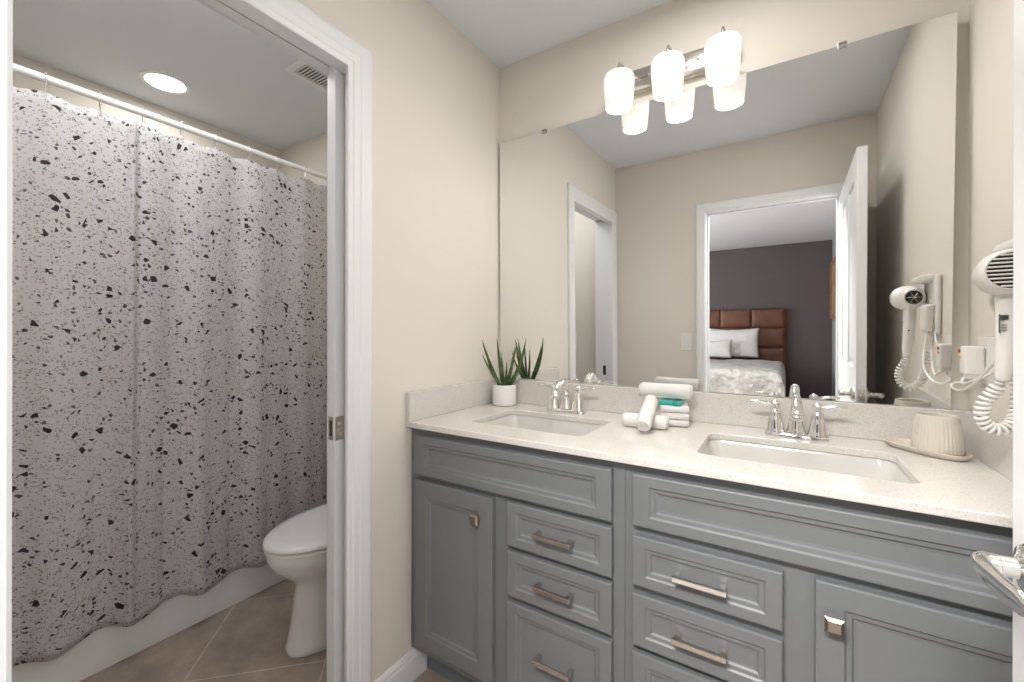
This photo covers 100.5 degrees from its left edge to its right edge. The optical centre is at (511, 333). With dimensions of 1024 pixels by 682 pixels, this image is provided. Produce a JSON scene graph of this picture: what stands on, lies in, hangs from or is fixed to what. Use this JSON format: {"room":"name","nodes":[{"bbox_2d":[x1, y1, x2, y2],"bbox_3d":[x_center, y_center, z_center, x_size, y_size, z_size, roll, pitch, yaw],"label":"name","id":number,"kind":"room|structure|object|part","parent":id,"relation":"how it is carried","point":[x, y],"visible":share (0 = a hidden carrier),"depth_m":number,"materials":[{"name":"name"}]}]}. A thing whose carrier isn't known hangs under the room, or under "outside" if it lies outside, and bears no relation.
{"room":"bathroom","nodes":[
{"label":"bathroom","id":0,"kind":"room"},
{"bbox_2d":[13,53,281,170],"bbox_3d":[-1.972,-0.003,2.206,0.100,2.404,1.511,0,0,32],"label":"wall","id":1,"kind":"structure","parent":0,"point":[19,80],"depth_m":2.17,"materials":[{"name":"beige paint"}]},
{"bbox_2d":[79,579,452,681],"bbox_3d":[-0.565,1.231,1.332,3.415,0.060,1.761,0,0,32],"label":"floor","id":2,"kind":"structure","parent":0,"point":[245,641],"depth_m":1.59,"materials":[{"name":"beige tile"}]},
{"bbox_2d":[12,564,284,681],"bbox_3d":[-1.609,1.003,1.975,0.756,0.392,1.503,0,0,32],"label":"bathtub","id":3,"kind":"object","parent":2,"relation":"on","point":[107,646],"visible":0.02,"depth_m":1.62,"materials":[{"name":"white ceramic"}]},
{"bbox_2d":[263,503,326,657],"bbox_3d":[-0.676,0.817,1.828,0.430,0.767,0.736,0,0,32],"label":"toilet","id":4,"kind":"object","parent":2,"relation":"on","point":[295,550],"visible":0.3,"depth_m":1.59,"materials":[{"name":"white ceramic"}]},
{"bbox_3d":[-0.734,0.792,1.736,0.366,0.016,0.515,0,0,32],"label":"seat","id":5,"kind":"part","parent":4,"relation":"part of","materials":[{"name":"white ceramic"}]},
{"bbox_3d":[-0.734,0.769,1.736,0.368,0.027,0.519,0,0,32],"label":"lid","id":6,"kind":"part","parent":4,"relation":"part of","materials":[{"name":"white ceramic"}]},
{"bbox_3d":[-0.690,1.000,1.806,0.360,0.399,0.673,0,0,32],"label":"bowl","id":7,"kind":"part","parent":4,"relation":"part of","materials":[{"name":"white ceramic"}]},
{"bbox_2d":[411,428,624,681],"bbox_3d":[0.097,0.763,1.481,0.750,0.880,0.578,0,0,32],"label":"vanity cabinet","id":8,"kind":"object","parent":2,"relation":"on","point":[518,552],"visible":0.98,"depth_m":1.23,"materials":[{"name":"grey paint"}]},
{"bbox_3d":[-0.191,0.776,1.367,0.321,0.563,0.020,0,0,32],"label":"door","id":9,"kind":"part","parent":8,"relation":"part of","materials":[{"name":"grey paint"}]},
{"bbox_3d":[-0.111,0.562,1.291,0.031,0.031,0.029,0,0,32],"label":"knob","id":10,"kind":"part","parent":8,"relation":"part of","materials":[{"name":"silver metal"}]},
{"bbox_3d":[-0.036,0.412,1.269,0.689,0.133,0.020,0,0,32],"label":"false drawer","id":11,"kind":"part","parent":8,"relation":"part of","materials":[{"name":"grey paint"}]},
{"bbox_3d":[0.109,0.902,1.152,0.112,0.012,0.035,0,0,32],"label":"handle","id":12,"kind":"part","parent":8,"relation":"part of","materials":[{"name":"silver metal"}]},
{"bbox_3d":[0.109,0.700,1.152,0.112,0.012,0.035,0,0,32],"label":"handle","id":13,"kind":"part","parent":8,"relation":"part of","materials":[{"name":"silver metal"}]},
{"bbox_3d":[0.109,0.557,1.152,0.112,0.012,0.035,0,0,32],"label":"handle","id":14,"kind":"part","parent":8,"relation":"part of","materials":[{"name":"silver metal"}]},
{"bbox_3d":[0.122,0.921,1.169,0.316,0.275,0.020,0,0,32],"label":"drawer","id":15,"kind":"part","parent":8,"relation":"part of","materials":[{"name":"grey paint"}]},
{"bbox_3d":[0.122,0.700,1.169,0.316,0.130,0.020,0,0,32],"label":"drawer","id":16,"kind":"part","parent":8,"relation":"part of","materials":[{"name":"grey paint"}]},
{"bbox_3d":[0.122,0.557,1.169,0.316,0.127,0.020,0,0,32],"label":"drawer","id":17,"kind":"part","parent":8,"relation":"part of","materials":[{"name":"grey paint"}]},
{"bbox_2d":[625,464,1012,681],"bbox_3d":[0.732,0.764,1.079,0.752,0.880,0.578,0,0,32],"label":"vanity cabinet","id":18,"kind":"object","parent":2,"relation":"on","point":[726,581],"visible":0.94,"depth_m":0.88,"materials":[{"name":"grey paint"}]},
{"bbox_3d":[0.432,0.920,0.972,0.314,0.277,0.020,0,0,32],"label":"drawer","id":19,"kind":"part","parent":18,"relation":"part of","materials":[{"name":"grey paint"}]},
{"bbox_3d":[0.419,0.703,0.956,0.112,0.012,0.035,0,0,32],"label":"handle","id":20,"kind":"part","parent":18,"relation":"part of","materials":[{"name":"silver metal"}]},
{"bbox_3d":[0.419,0.561,0.956,0.112,0.012,0.035,0,0,32],"label":"handle","id":21,"kind":"part","parent":18,"relation":"part of","materials":[{"name":"silver metal"}]},
{"bbox_3d":[0.432,0.702,0.972,0.314,0.128,0.020,0,0,32],"label":"drawer","id":22,"kind":"part","parent":18,"relation":"part of","materials":[{"name":"grey paint"}]},
{"bbox_3d":[0.433,0.557,0.972,0.314,0.123,0.020,0,0,32],"label":"drawer","id":23,"kind":"part","parent":18,"relation":"part of","materials":[{"name":"grey paint"}]},
{"bbox_2d":[406,378,1012,527],"bbox_3d":[0.424,0.262,1.293,1.503,0.120,0.569,0,0,32],"label":"countertop","id":24,"kind":"structure","parent":18,"relation":"on","point":[979,489],"depth_m":1.18,"materials":[{"name":"stone"}]},
{"bbox_2d":[482,339,525,405],"bbox_3d":[-0.028,0.160,1.803,0.185,0.283,0.112,0,0,32],"label":"aloe","id":25,"kind":"object","parent":24,"relation":"on","point":[504,393],"visible":1,"depth_m":1.77,"materials":[{"name":"green"}]},
{"bbox_2d":[482,415,602,435],"bbox_3d":[0.099,0.392,1.467,0.454,0.140,0.312,0,0,32],"label":"sink","id":26,"kind":"object","parent":24,"relation":"in","point":[564,427],"visible":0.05,"depth_m":1.60,"materials":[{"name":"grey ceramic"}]},
{"bbox_2d":[538,379,594,413],"bbox_3d":[0.186,0.237,1.605,0.236,0.130,0.133,0,0,32],"label":"faucet","id":27,"kind":"object","parent":24,"relation":"on","point":[565,406],"visible":1,"depth_m":1.61,"materials":[{"name":"silver metal"}]},
{"bbox_3d":[0.132,0.208,1.683,0.061,0.016,0.017,0,0,32],"label":"lever","id":28,"kind":"part","parent":27,"relation":"part of","materials":[{"name":"silver metal"}]},
{"bbox_3d":[0.163,0.245,1.665,0.053,0.098,0.053,0,0,32],"label":"handle","id":29,"kind":"part","parent":27,"relation":"part of","materials":[{"name":"silver metal"}]},
{"bbox_3d":[0.185,0.234,1.604,0.050,0.122,0.131,0,0,32],"label":"spout","id":30,"kind":"part","parent":27,"relation":"part of","materials":[{"name":"silver metal"}]},
{"bbox_3d":[0.207,0.296,1.638,0.156,0.013,0.052,0,0,32],"label":"plate","id":31,"kind":"part","parent":27,"relation":"part of","materials":[{"name":"silver metal"}]},
{"bbox_3d":[0.251,0.245,1.610,0.053,0.098,0.053,0,0,32],"label":"handle","id":32,"kind":"part","parent":27,"relation":"part of","materials":[{"name":"silver metal"}]},
{"bbox_3d":[0.280,0.208,1.589,0.061,0.016,0.017,0,0,32],"label":"lever","id":33,"kind":"part","parent":27,"relation":"part of","materials":[{"name":"silver metal"}]},
{"bbox_2d":[622,413,668,428],"bbox_3d":[0.426,0.280,1.363,0.142,0.042,0.042,0,0,26],"label":"washcloth","id":34,"kind":"object","parent":24,"relation":"on","point":[628,419],"visible":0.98,"depth_m":1.34,"materials":[{"name":"white fabric"}]},
{"bbox_2d":[636,395,657,430],"bbox_3d":[0.422,0.247,1.329,0.045,0.097,0.147,0,0,29],"label":"washcloth","id":35,"kind":"object","parent":24,"relation":"on","point":[646,415],"visible":1,"depth_m":1.30,"materials":[{"name":"white fabric"}]},
{"bbox_2d":[661,402,688,426],"bbox_3d":[0.543,0.269,1.426,0.086,0.066,0.114,0,0,19],"label":"hand towel","id":36,"kind":"object","parent":24,"relation":"on","point":[678,416],"visible":0.83,"depth_m":1.37,"materials":[{"name":"white fabric"}]},
{"bbox_2d":[639,382,692,399],"bbox_3d":[0.521,0.195,1.445,0.171,0.051,0.051,0,0,25],"label":"hand towel","id":37,"kind":"object","parent":36,"relation":"on","point":[659,390],"visible":0.99,"depth_m":1.42,"materials":[{"name":"white fabric"}]},
{"bbox_2d":[658,398,683,405],"bbox_3d":[0.529,0.229,1.413,0.070,0.014,0.066,0,0,32],"label":"soap","id":38,"kind":"object","parent":36,"relation":"on","point":[673,402],"visible":1,"depth_m":1.39,"materials":[{"name":"teal"}]},
{"bbox_2d":[750,394,846,440],"bbox_3d":[0.808,0.239,1.211,0.236,0.130,0.133,0,0,32],"label":"faucet","id":39,"kind":"object","parent":24,"relation":"on","point":[817,429],"visible":1,"depth_m":1.22,"materials":[{"name":"silver metal"}]},
{"bbox_3d":[0.754,0.209,1.289,0.061,0.016,0.017,0,0,32],"label":"lever","id":40,"kind":"part","parent":39,"relation":"part of","materials":[{"name":"silver metal"}]},
{"bbox_3d":[0.785,0.246,1.272,0.053,0.098,0.053,0,0,32],"label":"handle","id":41,"kind":"part","parent":39,"relation":"part of","materials":[{"name":"silver metal"}]},
{"bbox_3d":[0.807,0.235,1.210,0.050,0.122,0.131,0,0,32],"label":"spout","id":42,"kind":"part","parent":39,"relation":"part of","materials":[{"name":"silver metal"}]},
{"bbox_3d":[0.829,0.297,1.244,0.156,0.013,0.052,0,0,32],"label":"plate","id":43,"kind":"part","parent":39,"relation":"part of","materials":[{"name":"silver metal"}]},
{"bbox_3d":[0.872,0.246,1.217,0.053,0.098,0.053,0,0,32],"label":"handle","id":44,"kind":"part","parent":39,"relation":"part of","materials":[{"name":"silver metal"}]},
{"bbox_3d":[0.902,0.209,1.196,0.061,0.016,0.017,0,0,32],"label":"lever","id":45,"kind":"part","parent":39,"relation":"part of","materials":[{"name":"silver metal"}]},
{"bbox_2d":[700,439,913,483],"bbox_3d":[0.714,0.393,1.077,0.467,0.140,0.312,0,0,32],"label":"sink","id":46,"kind":"object","parent":24,"relation":"in","point":[875,468],"visible":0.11,"depth_m":1.17,"materials":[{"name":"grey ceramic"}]},
{"bbox_2d":[884,438,973,461],"bbox_3d":[1.056,0.296,1.089,0.093,0.014,0.185,0,0,-7],"label":"tray","id":47,"kind":"object","parent":24,"relation":"on","point":[901,443],"visible":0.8,"depth_m":1.07,"materials":[{"name":"beige ceramic"}]},
{"bbox_2d":[910,412,964,455],"bbox_3d":[1.058,0.250,1.061,0.097,0.095,0.097,0,0,32],"label":"tumbler","id":48,"kind":"object","parent":47,"relation":"on","point":[932,432],"visible":1,"depth_m":1.03,"materials":[{"name":"beige ceramic"}]},
{"bbox_3d":[0.595,0.410,0.870,0.697,0.127,0.020,0,0,32],"label":"false drawer","id":49,"kind":"part","parent":18,"relation":"part of","materials":[{"name":"grey paint"}]},
{"bbox_3d":[0.624,0.563,0.826,0.031,0.031,0.029,0,0,32],"label":"knob","id":50,"kind":"part","parent":18,"relation":"part of","materials":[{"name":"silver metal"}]},
{"bbox_3d":[0.750,0.776,0.772,0.329,0.567,0.020,0,0,32],"label":"door","id":51,"kind":"part","parent":18,"relation":"part of","materials":[{"name":"grey paint"}]},
{"bbox_2d":[13,0,670,150],"bbox_3d":[-0.561,-1.233,1.332,3.415,0.060,1.761,0,0,32],"label":"ceiling","id":52,"kind":"structure","parent":0,"point":[240,84],"depth_m":1.78,"materials":[{"name":"white paint"}]},
{"bbox_2d":[138,70,191,94],"bbox_3d":[-1.666,-1.201,2.050,0.200,0.006,0.200,0,0,32],"label":"recessed light","id":53,"kind":"object","parent":52,"relation":"in","point":[161,81],"visible":1,"depth_m":2.04,"materials":[{"name":"white glass"}]},
{"bbox_2d":[285,60,327,92],"bbox_3d":[-0.871,-1.196,1.966,0.237,0.014,0.230,0,0,32],"label":"ceiling vent","id":54,"kind":"object","parent":52,"relation":"in","point":[299,69],"visible":0.42,"depth_m":1.97,"materials":[{"name":"white metal"}]},
{"bbox_2d":[298,0,498,681],"bbox_3d":[-0.522,-0.001,1.312,0.115,2.404,1.551,0,0,32],"label":"wall","id":55,"kind":"structure","parent":0,"point":[435,94],"depth_m":1.49,"materials":[{"name":"beige paint"}]},
{"bbox_2d":[194,0,327,75],"bbox_3d":[-0.759,0.158,1.061,0.017,2.086,0.832,0,0,32],"label":"trim","id":56,"kind":"structure","parent":55,"relation":"attached to","point":[198,1],"depth_m":1.16,"materials":[{"name":"white paint"}]},
{"bbox_2d":[199,0,345,681],"bbox_3d":[-0.705,0.171,1.024,0.119,2.060,0.700,0,0,32],"label":"trim","id":57,"kind":"structure","parent":55,"relation":"attached to","point":[235,10],"depth_m":1.18,"materials":[{"name":"white paint"}]},
{"bbox_2d":[239,0,372,681],"bbox_3d":[-0.657,0.165,0.977,0.017,2.072,0.818,0,0,32],"label":"trim","id":58,"kind":"structure","parent":55,"relation":"attached to","point":[293,16],"depth_m":1.27,"materials":[{"name":"white paint"}]},
{"bbox_2d":[327,66,344,681],"bbox_3d":[-0.343,0.192,1.593,0.042,1.996,0.745,0,0,32],"label":"door","id":59,"kind":"structure","parent":55,"relation":"in","point":[336,79],"depth_m":1.28,"materials":[{"name":"white paint"}]},
{"bbox_2d":[374,648,426,681],"bbox_3d":[-0.376,1.151,1.427,0.014,0.102,0.246,0,0,32],"label":"baseboard","id":60,"kind":"structure","parent":55,"relation":"attached to","point":[413,664],"depth_m":1.45,"materials":[{"name":"white paint"}]},
{"bbox_2d":[493,383,515,405],"bbox_3d":[-0.032,0.259,1.799,0.100,0.086,0.100,0,0,32],"label":"pot","id":61,"kind":"object","parent":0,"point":[504,394],"depth_m":1.76,"materials":[{"name":"white ceramic"}]},
{"bbox_2d":[282,0,968,409],"bbox_3d":[-0.130,0.000,2.017,3.415,2.404,0.140,0,0,32],"label":"wall","id":62,"kind":"structure","parent":0,"point":[560,85],"depth_m":1.47,"materials":[{"name":"beige paint"}]},
{"bbox_2d":[13,63,326,179],"bbox_3d":[-1.273,-0.822,1.764,0.060,0.072,1.509,0,0,32],"label":"curtain rod","id":63,"kind":"object","parent":62,"relation":"attached to","point":[17,68],"visible":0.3,"depth_m":1.60,"materials":[{"name":"white metal"}]},
{"bbox_2d":[12,72,326,666],"bbox_3d":[-1.249,0.107,1.781,0.058,1.906,1.425,0,0,32],"label":"shower curtain","id":64,"kind":"object","parent":63,"relation":"hanging from","point":[169,293],"visible":0.81,"depth_m":1.59,"materials":[{"name":"fabric"}]},
{"bbox_2d":[604,26,741,114],"bbox_3d":[0.539,-0.892,1.458,0.441,0.178,0.166,0,0,32],"label":"vanity light","id":65,"kind":"object","parent":62,"relation":"attached to","point":[719,60],"visible":1,"depth_m":1.41,"materials":[{"name":"white glass"}]},
{"bbox_3d":[0.382,-0.865,1.522,0.107,0.124,0.107,0,0,32],"label":"lamp shade","id":66,"kind":"part","parent":65,"relation":"part of","materials":[{"name":"white glass"}]},
{"bbox_3d":[0.523,-0.865,1.433,0.107,0.124,0.107,0,0,32],"label":"lamp shade","id":67,"kind":"part","parent":65,"relation":"part of","materials":[{"name":"white glass"}]},
{"bbox_3d":[0.575,-0.936,1.517,0.427,0.082,0.029,0,0,32],"label":"plate","id":68,"kind":"part","parent":65,"relation":"part of","materials":[{"name":"silver metal"}]},
{"bbox_3d":[0.664,-0.864,1.344,0.107,0.124,0.107,0,0,32],"label":"lamp shade","id":69,"kind":"part","parent":65,"relation":"part of","materials":[{"name":"white glass"}]},
{"bbox_2d":[500,12,957,408],"bbox_3d":[0.562,-0.328,1.526,1.464,1.058,0.030,0,0,32],"label":"wall mirror","id":70,"kind":"object","parent":62,"relation":"attached to","point":[784,229],"visible":0.99,"depth_m":1.38,"materials":[{"name":"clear mirror"}]},
{"bbox_2d":[499,378,970,440],"bbox_3d":[0.568,0.253,1.521,1.503,0.100,0.030,0,0,32],"label":"backsplash","id":71,"kind":"structure","parent":62,"relation":"attached to","point":[859,420],"depth_m":1.38,"materials":[{"name":"stone"}]},
{"bbox_2d":[968,0,1013,422],"bbox_3d":[0.840,0.002,0.450,0.100,2.404,1.551,0,0,32],"label":"wall","id":72,"kind":"structure","parent":0,"point":[991,22],"depth_m":1.02,"materials":[{"name":"beige paint"}]},
{"bbox_2d":[950,239,1012,391],"bbox_3d":[1.062,-0.019,0.945,0.053,0.329,0.404,0,0,32],"label":"holder","id":73,"kind":"object","parent":72,"relation":"attached to","point":[972,358],"visible":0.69,"depth_m":1.03,"materials":[{"name":"white plastic"}]},
{"bbox_3d":[1.085,0.071,0.999,0.038,0.149,0.288,0,0,29],"label":"power cord","id":74,"kind":"part","parent":73,"relation":"part of","materials":[{"name":"white plastic"}]},
{"bbox_2d":[972,249,1012,435],"bbox_3d":[0.952,0.023,0.826,0.085,0.360,0.134,0,0,40],"label":"hair dryer","id":75,"kind":"object","parent":73,"relation":"hanging from","point":[993,275],"visible":0.76,"depth_m":0.81,"materials":[{"name":"white plastic"}]},
{"bbox_3d":[0.970,0.132,0.843,0.101,0.143,0.047,0,0,-14],"label":"coiled cord","id":76,"kind":"part","parent":75,"relation":"part of","materials":[{"name":"white plastic"}]},
{"bbox_2d":[986,252,1012,287],"bbox_3d":[0.914,-0.115,0.778,0.066,0.066,0.003,0,0,38],"label":"grille","id":77,"kind":"object","parent":75,"relation":"attached to","point":[999,265],"depth_m":0.79,"materials":[{"name":"white plastic"}]},
{"bbox_3d":[0.948,0.003,0.814,0.037,0.180,0.042,0,0,32],"label":"handle","id":78,"kind":"part","parent":75,"relation":"part of","materials":[{"name":"white plastic"}]},
{"bbox_2d":[978,337,1000,386],"bbox_3d":[1.134,0.068,1.014,0.006,0.117,0.120,0,0,32],"label":"wall outlet","id":79,"kind":"object","parent":72,"relation":"attached to","point":[988,343],"visible":0.53,"depth_m":1.01,"materials":[{"name":"white plastic"}]},
{"bbox_2d":[984,347,986,374],"bbox_3d":[1.141,0.068,1.029,0.002,0.067,0.033,0,0,32],"label":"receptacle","id":80,"kind":"object","parent":79,"relation":"attached to","point":[984,347],"depth_m":1.02,"materials":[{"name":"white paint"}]},
{"bbox_2d":[990,348,994,376],"bbox_3d":[1.114,0.068,0.987,0.002,0.067,0.033,0,0,32],"label":"receptacle","id":81,"kind":"object","parent":79,"relation":"attached to","point":[991,349],"depth_m":0.99,"materials":[{"name":"white paint"}]},
{"bbox_3d":[-1.005,-0.002,0.634,3.415,2.404,0.110,0,0,32],"label":"wall","id":82,"kind":"structure","parent":0,"visible":0},
{"bbox_2d":[0,0,12,681],"bbox_3d":[-0.054,0.182,0.108,0.833,2.041,0.017,0,0,32],"label":"trim","id":83,"kind":"structure","parent":82,"relation":"attached to","point":[6,6],"depth_m":0.30,"materials":[{"name":"white paint"}]},
{"bbox_2d":[970,0,1023,681],"bbox_3d":[0.478,0.205,0.231,0.159,1.973,0.775,0,0,32],"label":"door","id":84,"kind":"structure","parent":82,"relation":"in","point":[994,569],"depth_m":0.54,"materials":[{"name":"white paint"}]},
{"bbox_3d":[0.564,0.290,0.491,0.026,0.035,0.125,0,0,32],"label":"lever","id":85,"kind":"part","parent":84,"relation":"part of","materials":[{"name":"silver metal"}]},
{"bbox_3d":[0.612,0.286,0.520,0.036,0.064,0.064,0,0,32],"label":"handle","id":86,"kind":"part","parent":84,"relation":"part of","materials":[{"name":"silver metal"}]}
]}

